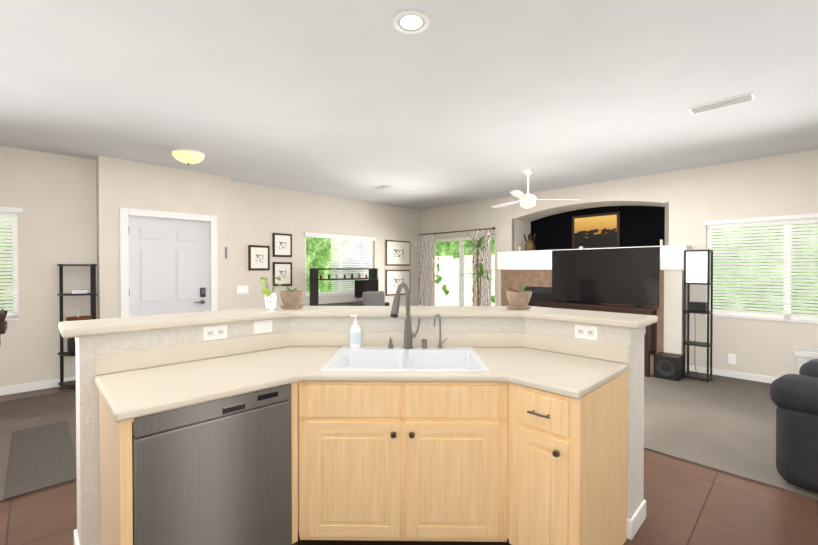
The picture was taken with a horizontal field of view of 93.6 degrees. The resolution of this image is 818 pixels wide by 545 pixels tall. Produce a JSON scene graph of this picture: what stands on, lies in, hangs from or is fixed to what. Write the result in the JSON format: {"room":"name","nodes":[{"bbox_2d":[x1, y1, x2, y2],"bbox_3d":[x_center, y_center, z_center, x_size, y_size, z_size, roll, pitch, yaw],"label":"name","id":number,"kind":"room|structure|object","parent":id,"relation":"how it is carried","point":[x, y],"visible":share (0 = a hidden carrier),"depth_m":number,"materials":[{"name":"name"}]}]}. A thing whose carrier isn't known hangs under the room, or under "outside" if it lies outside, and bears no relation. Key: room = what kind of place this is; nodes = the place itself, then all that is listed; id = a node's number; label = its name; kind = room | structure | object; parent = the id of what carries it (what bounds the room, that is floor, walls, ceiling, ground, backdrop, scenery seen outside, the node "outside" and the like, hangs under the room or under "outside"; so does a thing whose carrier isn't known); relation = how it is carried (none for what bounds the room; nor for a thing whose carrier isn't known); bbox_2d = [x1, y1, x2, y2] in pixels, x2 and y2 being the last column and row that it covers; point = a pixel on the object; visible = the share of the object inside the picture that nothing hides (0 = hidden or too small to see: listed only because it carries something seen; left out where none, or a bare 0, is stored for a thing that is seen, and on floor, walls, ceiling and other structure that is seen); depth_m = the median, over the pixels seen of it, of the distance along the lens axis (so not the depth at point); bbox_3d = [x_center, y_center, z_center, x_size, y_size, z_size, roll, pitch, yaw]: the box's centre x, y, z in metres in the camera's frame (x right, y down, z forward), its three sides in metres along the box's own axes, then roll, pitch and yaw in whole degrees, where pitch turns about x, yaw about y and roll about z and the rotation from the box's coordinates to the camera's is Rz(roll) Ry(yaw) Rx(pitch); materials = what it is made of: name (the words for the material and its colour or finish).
{"room":"kitchen","nodes":[
{"label":"kitchen","id":0,"kind":"room"},
{"bbox_2d":[0,206,22,216],"bbox_3d":[-4.946,-0.673,3.827,1.550,0.095,0.100,-1,1,-44],"label":"window valance","id":1,"kind":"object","parent":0,"point":[4,211],"depth_m":4.28,"materials":[{"name":"white"}]},
{"bbox_2d":[96,156,231,318],"bbox_3d":[-3.271,-0.030,5.253,1.530,2.760,0.260,-1,1,-44],"label":"wall","id":2,"kind":"structure","parent":0,"point":[110,187],"depth_m":4.95,"materials":[{"name":"paint"}]},
{"bbox_2d":[120,207,217,316],"bbox_3d":[-3.216,0.271,5.199,1.130,2.160,0.138,-1,1,-44],"label":"door frame","id":3,"kind":"structure","parent":2,"relation":"attached to","point":[124,285],"depth_m":4.97,"materials":[{"name":"white paint"}]},
{"bbox_2d":[128,215,209,316],"bbox_3d":[-3.223,0.311,5.206,0.960,2.070,0.049,-1,1,-44],"label":"door","id":4,"kind":"structure","parent":2,"relation":"in","point":[171,305],"depth_m":5.16,"materials":[{"name":"grey wood"}]},
{"bbox_2d":[138,226,166,241],"bbox_3d":[-3.360,-0.508,5.042,0.315,0.190,0.002,-1,1,-44],"label":"groove","id":5,"kind":"object","parent":4,"relation":"attached to","point":[139,231],"visible":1,"depth_m":5.03,"materials":[{"name":"grey"}]},
{"bbox_2d":[139,249,166,303],"bbox_3d":[-3.360,0.047,5.047,0.315,0.710,0.002,-1,1,-44],"label":"groove","id":6,"kind":"object","parent":4,"relation":"attached to","point":[140,250],"visible":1,"depth_m":5.04,"materials":[{"name":"grey"}]},
{"bbox_2d":[175,250,200,301],"bbox_3d":[-3.062,0.045,5.337,0.315,0.710,0.002,-1,1,-44],"label":"groove","id":7,"kind":"object","parent":4,"relation":"attached to","point":[176,257],"visible":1,"depth_m":5.31,"materials":[{"name":"grey paint"}]},
{"bbox_2d":[175,228,200,242],"bbox_3d":[-3.062,-0.510,5.332,0.315,0.190,0.002,-1,1,-44],"label":"groove","id":8,"kind":"object","parent":4,"relation":"attached to","point":[176,235],"visible":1,"depth_m":5.32,"materials":[{"name":"grey"}]},
{"bbox_2d":[200,287,205,296],"bbox_3d":[-2.926,0.281,5.453,0.070,0.135,0.028,-1,1,-44],"label":"keypad","id":9,"kind":"object","parent":4,"relation":"attached to","point":[202,295],"visible":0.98,"depth_m":5.45,"materials":[{"name":"grey"}]},
{"bbox_2d":[0,145,420,386],"bbox_3d":[-2.654,-0.038,6.146,8.000,2.760,0.160,-1,1,-44],"label":"wall","id":10,"kind":"structure","parent":0,"point":[57,221],"depth_m":4.70,"materials":[{"name":"paint"}]},
{"bbox_2d":[5,317,18,319],"bbox_3d":[-4.984,0.523,3.871,1.480,0.020,0.180,-1,1,-44],"label":"sill","id":11,"kind":"structure","parent":10,"relation":"on","point":[15,318],"depth_m":4.29,"materials":[{"name":"white paint"}]},
{"bbox_2d":[12,214,18,316],"bbox_3d":[-4.484,-0.086,4.380,0.045,1.190,0.060,-1,1,-44],"label":"window","id":12,"kind":"structure","parent":10,"relation":"in","point":[17,289],"depth_m":4.37,"materials":[{"name":"white plastic"}]},
{"bbox_2d":[0,216,17,316],"bbox_3d":[-4.963,-0.066,3.843,1.460,1.148,0.031,-1,1,-44],"label":"window blind","id":13,"kind":"object","parent":12,"relation":"attached to","point":[8,255],"visible":0.92,"depth_m":4.31,"materials":[{"name":"white plastic"}]},
{"bbox_2d":[237,286,247,293],"bbox_3d":[-2.624,0.270,6.061,0.180,0.125,0.008,-1,1,-44],"label":"switch plate","id":14,"kind":"object","parent":10,"relation":"attached to","point":[241,292],"visible":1,"depth_m":6.04,"materials":[{"name":"white plastic"}]},
{"bbox_2d":[248,245,269,269],"bbox_3d":[-2.431,-0.236,6.233,0.345,0.405,0.023,-1,1,-44],"label":"picture","id":15,"kind":"object","parent":10,"relation":"attached to","point":[258,255],"depth_m":6.21,"materials":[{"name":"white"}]},
{"bbox_2d":[251,247,267,267],"bbox_3d":[-2.423,-0.236,6.226,0.275,0.335,0.002,-1,1,-44],"label":"print","id":16,"kind":"object","parent":15,"relation":"attached to","point":[259,255],"depth_m":6.22,"materials":[{"name":"paper"}]},
{"bbox_2d":[272,233,291,256],"bbox_3d":[-2.143,-0.461,6.510,0.345,0.400,0.023,-1,1,-44],"label":"picture","id":17,"kind":"object","parent":10,"relation":"attached to","point":[281,243],"depth_m":6.49,"materials":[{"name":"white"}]},
{"bbox_2d":[275,235,289,254],"bbox_3d":[-2.136,-0.461,6.502,0.275,0.330,0.002,-1,1,-44],"label":"print","id":18,"kind":"object","parent":17,"relation":"attached to","point":[282,242],"depth_m":6.50,"materials":[{"name":"paper"}]},
{"bbox_2d":[273,262,291,285],"bbox_3d":[-2.143,0.026,6.515,0.345,0.405,0.023,-1,1,-44],"label":"picture","id":19,"kind":"object","parent":10,"relation":"attached to","point":[283,270],"depth_m":6.51,"materials":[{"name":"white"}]},
{"bbox_2d":[275,264,290,283],"bbox_3d":[-2.136,0.026,6.507,0.275,0.335,0.002,-1,1,-44],"label":"print","id":20,"kind":"object","parent":19,"relation":"attached to","point":[283,271],"depth_m":6.51,"materials":[{"name":"paper"}]},
{"bbox_2d":[306,293,354,296],"bbox_3d":[-1.321,0.420,7.433,1.580,0.020,0.180,-1,1,-44],"label":"sill","id":21,"kind":"structure","parent":10,"relation":"on","point":[334,294],"depth_m":7.21,"materials":[{"name":"white paint"}]},
{"bbox_2d":[306,240,354,295],"bbox_3d":[-1.335,-0.140,7.442,1.580,1.100,0.060,-1,1,-44],"label":"window","id":22,"kind":"structure","parent":10,"relation":"in","point":[320,293],"depth_m":7.41,"materials":[{"name":"white plastic"}]},
{"bbox_2d":[331,239,373,291],"bbox_3d":[-1.103,-0.141,7.598,1.010,1.028,0.031,-1,1,-44],"label":"window blind","id":23,"kind":"object","parent":22,"relation":"attached to","point":[344,254],"visible":0.77,"depth_m":7.50,"materials":[{"name":"white plastic"}]},
{"bbox_2d":[386,240,409,265],"bbox_3d":[-0.232,-0.421,8.370,0.720,0.545,0.023,-1,1,-44],"label":"picture","id":24,"kind":"object","parent":10,"relation":"attached to","point":[397,253],"depth_m":8.34,"materials":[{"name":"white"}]},
{"bbox_2d":[387,241,409,263],"bbox_3d":[-0.224,-0.421,8.363,0.660,0.485,0.002,-1,1,-44],"label":"print","id":25,"kind":"object","parent":24,"relation":"attached to","point":[398,252],"depth_m":8.36,"materials":[{"name":"paper"}]},
{"bbox_2d":[386,270,409,295],"bbox_3d":[-0.232,0.217,8.376,0.720,0.550,0.023,-1,1,-44],"label":"picture","id":26,"kind":"object","parent":10,"relation":"attached to","point":[394,278],"depth_m":8.30,"materials":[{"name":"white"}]},
{"bbox_2d":[387,271,409,293],"bbox_3d":[-0.224,0.216,8.369,0.660,0.490,0.002,-1,1,-44],"label":"print","id":27,"kind":"object","parent":26,"relation":"attached to","point":[394,278],"depth_m":8.32,"materials":[{"name":"paper"}]},
{"bbox_2d":[304,232,375,240],"bbox_3d":[-1.286,-0.680,7.387,1.620,0.080,0.100,-1,1,-44],"label":"window valance","id":28,"kind":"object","parent":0,"point":[307,234],"depth_m":7.29,"materials":[{"name":"white"}]},
{"bbox_2d":[0,386,817,544],"bbox_3d":[0.066,1.420,2.109,10.070,0.080,9.760,-1,1,-44],"label":"floor","id":29,"kind":"structure","parent":0,"point":[688,503],"depth_m":2.22,"materials":[{"name":"tile"}]},
{"bbox_2d":[0,389,76,501],"bbox_3d":[-4.077,1.372,2.473,3.120,0.008,2.500,-1,1,-44],"label":"area rug","id":30,"kind":"object","parent":29,"relation":"on","point":[27,412],"depth_m":3.62,"materials":[{"name":"fabric"}]},
{"bbox_2d":[0,309,7,345],"bbox_3d":[-3.445,0.835,2.915,0.549,1.046,0.460,-1,1,-44],"label":"dining chair","id":31,"kind":"object","parent":30,"relation":"on","point":[3,322],"visible":1,"depth_m":2.98,"materials":[{"name":"brown wood"}]},
{"bbox_2d":[3,420,76,499],"bbox_3d":[-2.780,1.360,2.911,0.350,0.008,1.340,-1,1,-44],"label":"door mat","id":32,"kind":"object","parent":30,"relation":"on","point":[42,457],"visible":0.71,"depth_m":2.79,"materials":[{"name":"grey fabric"}]},
{"bbox_2d":[57,263,96,386],"bbox_3d":[-3.914,0.619,4.536,0.340,1.456,0.340,-1,1,-44],"label":"corner shelf","id":33,"kind":"object","parent":29,"relation":"on","point":[71,341],"visible":0.58,"depth_m":4.53,"materials":[{"name":"black metal"}]},
{"bbox_2d":[66,316,92,320],"bbox_3d":[-3.914,0.560,4.564,0.250,0.065,0.250,-1,1,-44],"label":"basket","id":34,"kind":"object","parent":33,"relation":"on","point":[74,318],"depth_m":4.53,"materials":[{"name":"brown wicker"}]},
{"bbox_2d":[310,268,388,305],"bbox_3d":[-1.071,0.626,7.092,1.360,1.405,0.600,-1,1,-44],"label":"hutch","id":35,"kind":"object","parent":29,"relation":"on","point":[369,285],"visible":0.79,"depth_m":7.13,"materials":[{"name":"black wood"}]},
{"bbox_2d":[355,280,378,297],"bbox_3d":[-0.815,0.356,7.343,0.560,0.430,0.055,-1,1,-44],"label":"monitor","id":36,"kind":"object","parent":35,"relation":"on","point":[361,286],"depth_m":7.28,"materials":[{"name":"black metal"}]},
{"bbox_2d":[61,333,645,544],"bbox_3d":[-0.169,0.829,2.018,3.009,1.102,1.378,0,1,1],"label":"kitchen island","id":37,"kind":"object","parent":29,"relation":"on","point":[137,484],"depth_m":1.79,"materials":[{"name":"paint"}]},
{"bbox_2d":[132,384,291,544],"bbox_3d":[-0.957,0.947,1.778,0.602,0.872,0.584,-1,1,-44],"label":"dishwasher","id":38,"kind":"object","parent":37,"relation":"in","point":[217,470],"depth_m":1.55,"materials":[{"name":"grey metal"}]},
{"bbox_2d":[203,325,226,340],"bbox_3d":[-1.073,0.334,2.131,0.125,0.078,0.008,-1,1,-44],"label":"outlet","id":39,"kind":"object","parent":37,"relation":"attached to","point":[210,332],"depth_m":2.13,"materials":[{"name":"white plastic"}]},
{"bbox_2d":[253,320,271,333],"bbox_3d":[-0.880,0.328,2.318,0.115,0.078,0.009,-1,1,-44],"label":"switch","id":40,"kind":"object","parent":37,"relation":"attached to","point":[259,326],"depth_m":2.31,"materials":[{"name":"white plastic"}]},
{"bbox_2d":[58,305,657,336],"bbox_3d":[-0.169,0.263,2.198,3.150,0.040,1.098,0,1,1],"label":"island countertop","id":41,"kind":"structure","parent":37,"relation":"on","point":[509,320],"depth_m":2.37,"materials":[{"name":"beige stone"}]},
{"bbox_2d":[265,293,275,308],"bbox_3d":[-0.918,0.189,2.547,0.072,0.100,0.072,0,1,1],"label":"vase","id":42,"kind":"object","parent":41,"relation":"on","point":[270,302],"depth_m":2.52,"materials":[{"name":"white ceramic"}]},
{"bbox_2d":[350,315,360,347],"bbox_3d":[-0.326,0.356,2.340,0.067,0.197,0.067,-1,1,-44],"label":"soap bottle","id":43,"kind":"object","parent":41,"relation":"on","point":[355,331],"depth_m":2.31,"materials":[{"name":"plastic"}]},
{"bbox_2d":[390,283,419,348],"bbox_3d":[-0.028,0.258,2.242,0.292,0.396,0.145,-1,1,-44],"label":"faucet","id":44,"kind":"object","parent":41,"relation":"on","point":[410,337],"depth_m":2.30,"materials":[{"name":"silver metal"}]},
{"bbox_2d":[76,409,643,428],"bbox_3d":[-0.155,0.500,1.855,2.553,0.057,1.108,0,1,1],"label":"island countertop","id":45,"kind":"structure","parent":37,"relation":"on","point":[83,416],"depth_m":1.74,"materials":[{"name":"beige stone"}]},
{"bbox_2d":[320,346,488,371],"bbox_3d":[-0.017,0.556,2.098,0.952,0.197,0.952,-1,1,-44],"label":"sink","id":46,"kind":"object","parent":45,"relation":"in","point":[345,358],"depth_m":2.26,"materials":[{"name":"white ceramic"}]},
{"bbox_2d":[94,331,629,375],"bbox_3d":[-0.152,0.422,2.084,2.588,0.095,0.689,0,1,1],"label":"backsplash","id":47,"kind":"structure","parent":37,"relation":"on","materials":[{"name":"stone"}]},
{"bbox_2d":[575,324,597,340],"bbox_3d":[0.986,0.334,2.143,0.008,0.078,0.125,-1,1,-44],"label":"outlet","id":48,"kind":"object","parent":37,"relation":"attached to","point":[583,332],"depth_m":2.14,"materials":[{"name":"white plastic"}]},
{"bbox_2d":[363,291,384,305],"bbox_3d":[-0.702,0.827,6.621,0.577,1.018,0.548,-1,1,-44],"label":"office chair","id":49,"kind":"object","parent":29,"relation":"on","point":[373,298],"visible":0.27,"depth_m":6.45,"materials":[{"name":"grey fabric"}]},
{"bbox_2d":[644,371,817,499],"bbox_3d":[3.126,1.358,3.802,3.000,0.012,7.600,-1,1,-44],"label":"floor carpet","id":50,"kind":"object","parent":29,"relation":"on","point":[725,424],"visible":0.44,"depth_m":3.40,"materials":[{"name":"grey carpet"}]},
{"bbox_2d":[456,229,504,305],"bbox_3d":[1.210,0.276,6.876,0.896,2.092,0.939,-1,1,-44],"label":"dracaena plant","id":51,"kind":"object","parent":50,"relation":"on","point":[479,243],"visible":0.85,"depth_m":6.83,"materials":[{"name":"green plant"}]},
{"bbox_2d":[536,247,659,376],"bbox_3d":[2.695,0.498,5.564,0.390,1.672,1.620,-1,1,-44],"label":"tv stand","id":52,"kind":"object","parent":50,"relation":"on","point":[615,278],"visible":0.85,"depth_m":5.35,"materials":[{"name":"brown wood"}]},
{"bbox_2d":[552,247,659,306],"bbox_3d":[2.739,0.059,5.479,0.240,0.792,1.440,-1,1,-44],"label":"tv","id":53,"kind":"object","parent":52,"relation":"on","point":[629,276],"depth_m":5.39,"materials":[{"name":"black"}]},
{"bbox_2d":[650,354,653,374],"bbox_3d":[2.456,1.212,5.974,0.250,0.238,2.510,-1,1,-44],"label":"wall","id":54,"kind":"structure","parent":50,"relation":"on","point":[651,364],"depth_m":5.04,"materials":[{"name":"tile"}]},
{"bbox_2d":[653,352,682,380],"bbox_3d":[3.323,1.197,4.920,0.297,0.287,0.270,-1,1,-44],"label":"subwoofer","id":55,"kind":"object","parent":50,"relation":"on","point":[668,366],"visible":1,"depth_m":4.82,"materials":[{"name":"black plastic"}]},
{"bbox_2d":[683,250,713,381],"bbox_3d":[3.682,0.530,4.843,0.260,1.622,0.322,-1,1,-44],"label":"floor lamp","id":56,"kind":"object","parent":50,"relation":"on","point":[698,267],"visible":1,"depth_m":4.83,"materials":[{"name":"black metal"}]},
{"bbox_2d":[770,359,817,492],"bbox_3d":[3.118,0.852,2.286,1.090,1.027,1.245,0,1,-34],"label":"sofa","id":57,"kind":"object","parent":50,"relation":"on","point":[794,398],"visible":1,"depth_m":2.40,"materials":[{"name":"fabric"}]},
{"bbox_2d":[794,346,817,373],"bbox_3d":[4.842,1.105,3.850,0.370,0.492,1.380,-1,1,-44],"label":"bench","id":58,"kind":"object","parent":50,"relation":"on","point":[805,354],"visible":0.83,"depth_m":4.19,"materials":[{"name":"white wood"}]},
{"bbox_2d":[0,0,817,209],"bbox_3d":[0.066,-1.430,2.082,10.070,0.100,9.760,-1,1,-44],"label":"ceiling","id":59,"kind":"structure","parent":0,"point":[455,102],"depth_m":2.90,"materials":[{"name":"paint"}]},
{"bbox_2d":[171,148,204,165],"bbox_3d":[-2.585,-1.325,4.500,0.340,0.155,0.340,-1,1,-44],"label":"flush ceiling light","id":60,"kind":"object","parent":59,"relation":"attached to","point":[187,156],"visible":1,"depth_m":4.40,"materials":[{"name":"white glass"}]},
{"bbox_2d":[373,185,392,188],"bbox_3d":[-0.438,-1.415,6.364,0.170,0.009,0.320,-1,1,-44],"label":"ceiling vent","id":61,"kind":"object","parent":59,"relation":"in","point":[382,186],"visible":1,"depth_m":6.33,"materials":[{"name":"white metal"}]},
{"bbox_2d":[393,10,428,33],"bbox_3d":[0.013,-1.374,2.115,0.200,0.012,0.200,-1,1,-44],"label":"recessed light","id":62,"kind":"object","parent":59,"relation":"in","point":[411,21],"visible":1,"depth_m":2.10,"materials":[{"name":"white paint"}]},
{"bbox_2d":[492,169,575,207],"bbox_3d":[1.513,-1.147,5.291,1.226,0.524,1.235,-1,1,-44],"label":"ceiling fan","id":63,"kind":"object","parent":59,"relation":"hanging from","point":[527,200],"visible":1,"depth_m":5.23,"materials":[{"name":"white paint"}]},
{"bbox_2d":[688,92,755,113],"bbox_3d":[2.566,-1.385,3.162,0.170,0.009,0.420,-1,1,-44],"label":"ceiling vent","id":64,"kind":"object","parent":59,"relation":"in","point":[724,103],"visible":1,"depth_m":3.14,"materials":[{"name":"white metal"}]},
{"bbox_2d":[421,196,514,305],"bbox_3d":[1.114,-0.056,8.124,0.160,2.760,2.580,-1,1,-44],"label":"wall","id":65,"kind":"structure","parent":0,"point":[471,215],"depth_m":7.75,"materials":[{"name":"paint"}]},
{"bbox_2d":[419,227,494,305],"bbox_3d":[0.947,0.209,8.085,0.134,2.169,2.055,-1,1,-44],"label":"curtains","id":66,"kind":"object","parent":65,"relation":"hanging from","point":[426,269],"visible":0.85,"depth_m":8.28,"materials":[{"name":"fabric"}]},
{"bbox_2d":[435,235,495,241],"bbox_3d":[1.114,-0.716,8.132,0.060,0.060,1.800,-1,1,-44],"label":"window","id":67,"kind":"structure","parent":65,"relation":"in","point":[451,239],"depth_m":8.25,"materials":[{"name":"white plastic"}]},
{"bbox_2d":[495,236,495,305],"bbox_3d":[1.721,0.294,7.517,0.060,2.070,0.060,-1,1,-44],"label":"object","id":68,"kind":"object","parent":65,"relation":"attached to","point":[495,271],"visible":0.14,"depth_m":7.50,"materials":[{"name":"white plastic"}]},
{"bbox_2d":[512,218,530,250],"bbox_3d":[2.179,-0.669,7.389,0.670,0.680,0.050,-1,1,-44],"label":"wall","id":69,"kind":"structure","parent":0,"point":[521,228],"depth_m":7.29,"materials":[{"name":"paint"}]},
{"bbox_2d":[524,233,534,250],"bbox_3d":[2.253,-0.554,7.149,0.190,0.350,0.231,-1,1,-44],"label":"vase","id":70,"kind":"object","parent":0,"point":[530,245],"visible":0.9,"depth_m":7.09,"materials":[{"name":"brown metal"}]},
{"bbox_2d":[514,173,664,221],"bbox_3d":[3.008,-1.206,6.495,0.620,0.430,2.380,-1,1,-44],"label":"wall","id":71,"kind":"structure","parent":0,"point":[647,190],"depth_m":6.12,"materials":[{"name":"paint"}]},
{"bbox_2d":[500,270,687,365],"bbox_3d":[2.726,0.650,6.106,0.352,1.385,2.730,-1,1,-44],"label":"wall","id":72,"kind":"structure","parent":0,"point":[670,310],"depth_m":5.15,"materials":[{"name":"beige"}]},
{"bbox_2d":[523,286,592,306],"bbox_3d":[2.416,0.582,6.159,0.019,0.680,1.280,-1,1,-44],"label":"fireplace","id":73,"kind":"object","parent":72,"relation":"attached to","point":[535,298],"depth_m":6.39,"materials":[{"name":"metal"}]},
{"bbox_2d":[531,206,664,249],"bbox_3d":[3.247,-0.868,6.731,0.054,1.110,2.480,-1,1,-44],"label":"wall","id":74,"kind":"structure","parent":0,"point":[640,226],"depth_m":6.39,"materials":[{"name":"black paint"}]},
{"bbox_2d":[572,212,619,248],"bbox_3d":[3.225,-0.705,6.662,0.023,0.615,0.790,-1,1,-44],"label":"painting","id":75,"kind":"object","parent":74,"relation":"attached to","point":[601,230],"visible":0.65,"depth_m":6.63,"materials":[{"name":"brown"}]},
{"bbox_2d":[665,202,668,245],"bbox_3d":[3.873,-0.653,5.647,0.670,0.680,0.050,-1,1,-44],"label":"wall","id":76,"kind":"structure","parent":0,"point":[667,215],"depth_m":5.42,"materials":[{"name":"paint"}]},
{"bbox_2d":[665,149,817,377],"bbox_3d":[4.377,-0.025,4.769,0.160,2.760,2.020,-1,1,-44],"label":"wall","id":77,"kind":"structure","parent":0,"point":[782,185],"depth_m":4.83,"materials":[{"name":"paint"}]},
{"bbox_2d":[707,228,711,305],"bbox_3d":[4.024,-0.044,5.147,0.060,1.190,0.045,-1,1,-44],"label":"window frame","id":78,"kind":"object","parent":77,"relation":"attached to","point":[709,244],"depth_m":5.12,"materials":[{"name":"white plastic"}]},
{"bbox_2d":[728,353,735,363],"bbox_3d":[4.133,1.104,4.911,0.007,0.130,0.080,-1,1,-44],"label":"electrical outlet","id":79,"kind":"object","parent":77,"relation":"attached to","point":[731,358],"visible":1,"depth_m":4.91,"materials":[{"name":"white plastic"}]},
{"bbox_2d":[705,314,817,322],"bbox_3d":[4.534,0.567,4.599,0.180,0.020,1.550,-1,1,-44],"label":"sill","id":80,"kind":"structure","parent":77,"relation":"on","point":[762,318],"depth_m":4.67,"materials":[{"name":"white paint"}]},
{"bbox_2d":[713,225,817,320],"bbox_3d":[4.548,-0.039,4.607,0.060,1.190,1.550,-1,1,-44],"label":"window","id":81,"kind":"structure","parent":77,"relation":"in","point":[766,315],"depth_m":4.61,"materials":[{"name":"white plastic"}]},
{"bbox_2d":[707,222,817,316],"bbox_3d":[4.512,-0.043,4.572,0.031,1.108,1.530,-1,1,-44],"label":"window blind","id":82,"kind":"object","parent":81,"relation":"attached to","point":[717,273],"visible":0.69,"depth_m":4.70,"materials":[{"name":"white plastic"}]},
{"bbox_2d":[703,213,817,227],"bbox_3d":[4.498,-0.628,4.553,0.100,0.090,1.610,-1,1,-44],"label":"valance","id":83,"kind":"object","parent":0,"point":[801,218],"depth_m":4.69,"materials":[{"name":"white"}]},
{"bbox_3d":[2.843,0.485,6.351,0.160,1.710,2.380,-1,1,-44],"label":"wall","id":84,"kind":"structure","parent":0,"visible":0},
{"bbox_2d":[497,245,691,269],"bbox_3d":[2.718,-0.205,6.090,0.375,0.325,2.830,-1,1,-44],"label":"mantel","id":85,"kind":"object","parent":84,"relation":"attached to","point":[671,257],"visible":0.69,"depth_m":6.33,"materials":[{"name":"white paint"}]},
{"bbox_3d":[6.051,-0.009,3.049,0.160,2.760,2.780,-1,1,-44],"label":"wall","id":86,"kind":"structure","parent":0,"visible":0},
{"bbox_2d":[689,365,776,382],"bbox_3d":[5.322,1.312,3.685,0.014,0.083,4.370,-1,1,-44],"label":"baseboard","id":87,"kind":"structure","parent":86,"relation":"attached to","point":[745,376],"depth_m":4.88,"materials":[{"name":"white paint"}]},
{"bbox_3d":[-6.206,-0.006,2.691,1.910,2.760,0.160,-1,1,-44],"label":"wall","id":88,"kind":"structure","parent":0,"visible":0},
{"bbox_2d":[0,376,75,395],"bbox_3d":[-5.310,1.320,3.454,3.920,0.095,0.014,-1,1,-44],"label":"baseboard","id":89,"kind":"structure","parent":88,"relation":"attached to","point":[25,387],"depth_m":4.40,"materials":[{"name":"white paint"}]},
{"label":"outside","id":90,"kind":"structure","parent":0,"visible":0},
{"bbox_2d":[0,217,368,310],"bbox_3d":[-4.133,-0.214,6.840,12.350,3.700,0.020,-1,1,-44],"label":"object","id":91,"kind":"structure","parent":90,"point":[318,252],"depth_m":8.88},
{"bbox_3d":[1.114,1.288,8.150,0.060,0.070,1.800,-1,1,-44],"label":"window","id":92,"kind":"structure","parent":0,"visible":0},
{"bbox_2d":[459,237,463,305],"bbox_3d":[1.114,0.288,8.141,0.070,2.070,0.080,-1,1,-44],"label":"window","id":93,"kind":"structure","parent":92,"relation":"attached to","point":[461,275],"depth_m":8.11,"materials":[{"name":"white plastic"}]},
{"bbox_3d":[4.016,1.501,6.302,1.440,0.280,13.940,-1,1,-44],"label":"ground","id":94,"kind":"structure","parent":0,"visible":0},
{"bbox_2d":[435,238,494,305],"bbox_3d":[1.576,-0.242,9.841,0.020,3.700,5.440,-1,1,-44],"label":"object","id":95,"kind":"object","parent":94,"relation":"on","point":[446,273],"visible":0.14,"depth_m":10.25,"materials":[{"name":"white"}]},
{"bbox_2d":[712,223,817,314],"bbox_3d":[6.436,-0.196,4.845,0.020,3.700,8.500,-1,1,-44],"label":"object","id":96,"kind":"object","parent":94,"relation":"on","point":[764,272],"depth_m":5.88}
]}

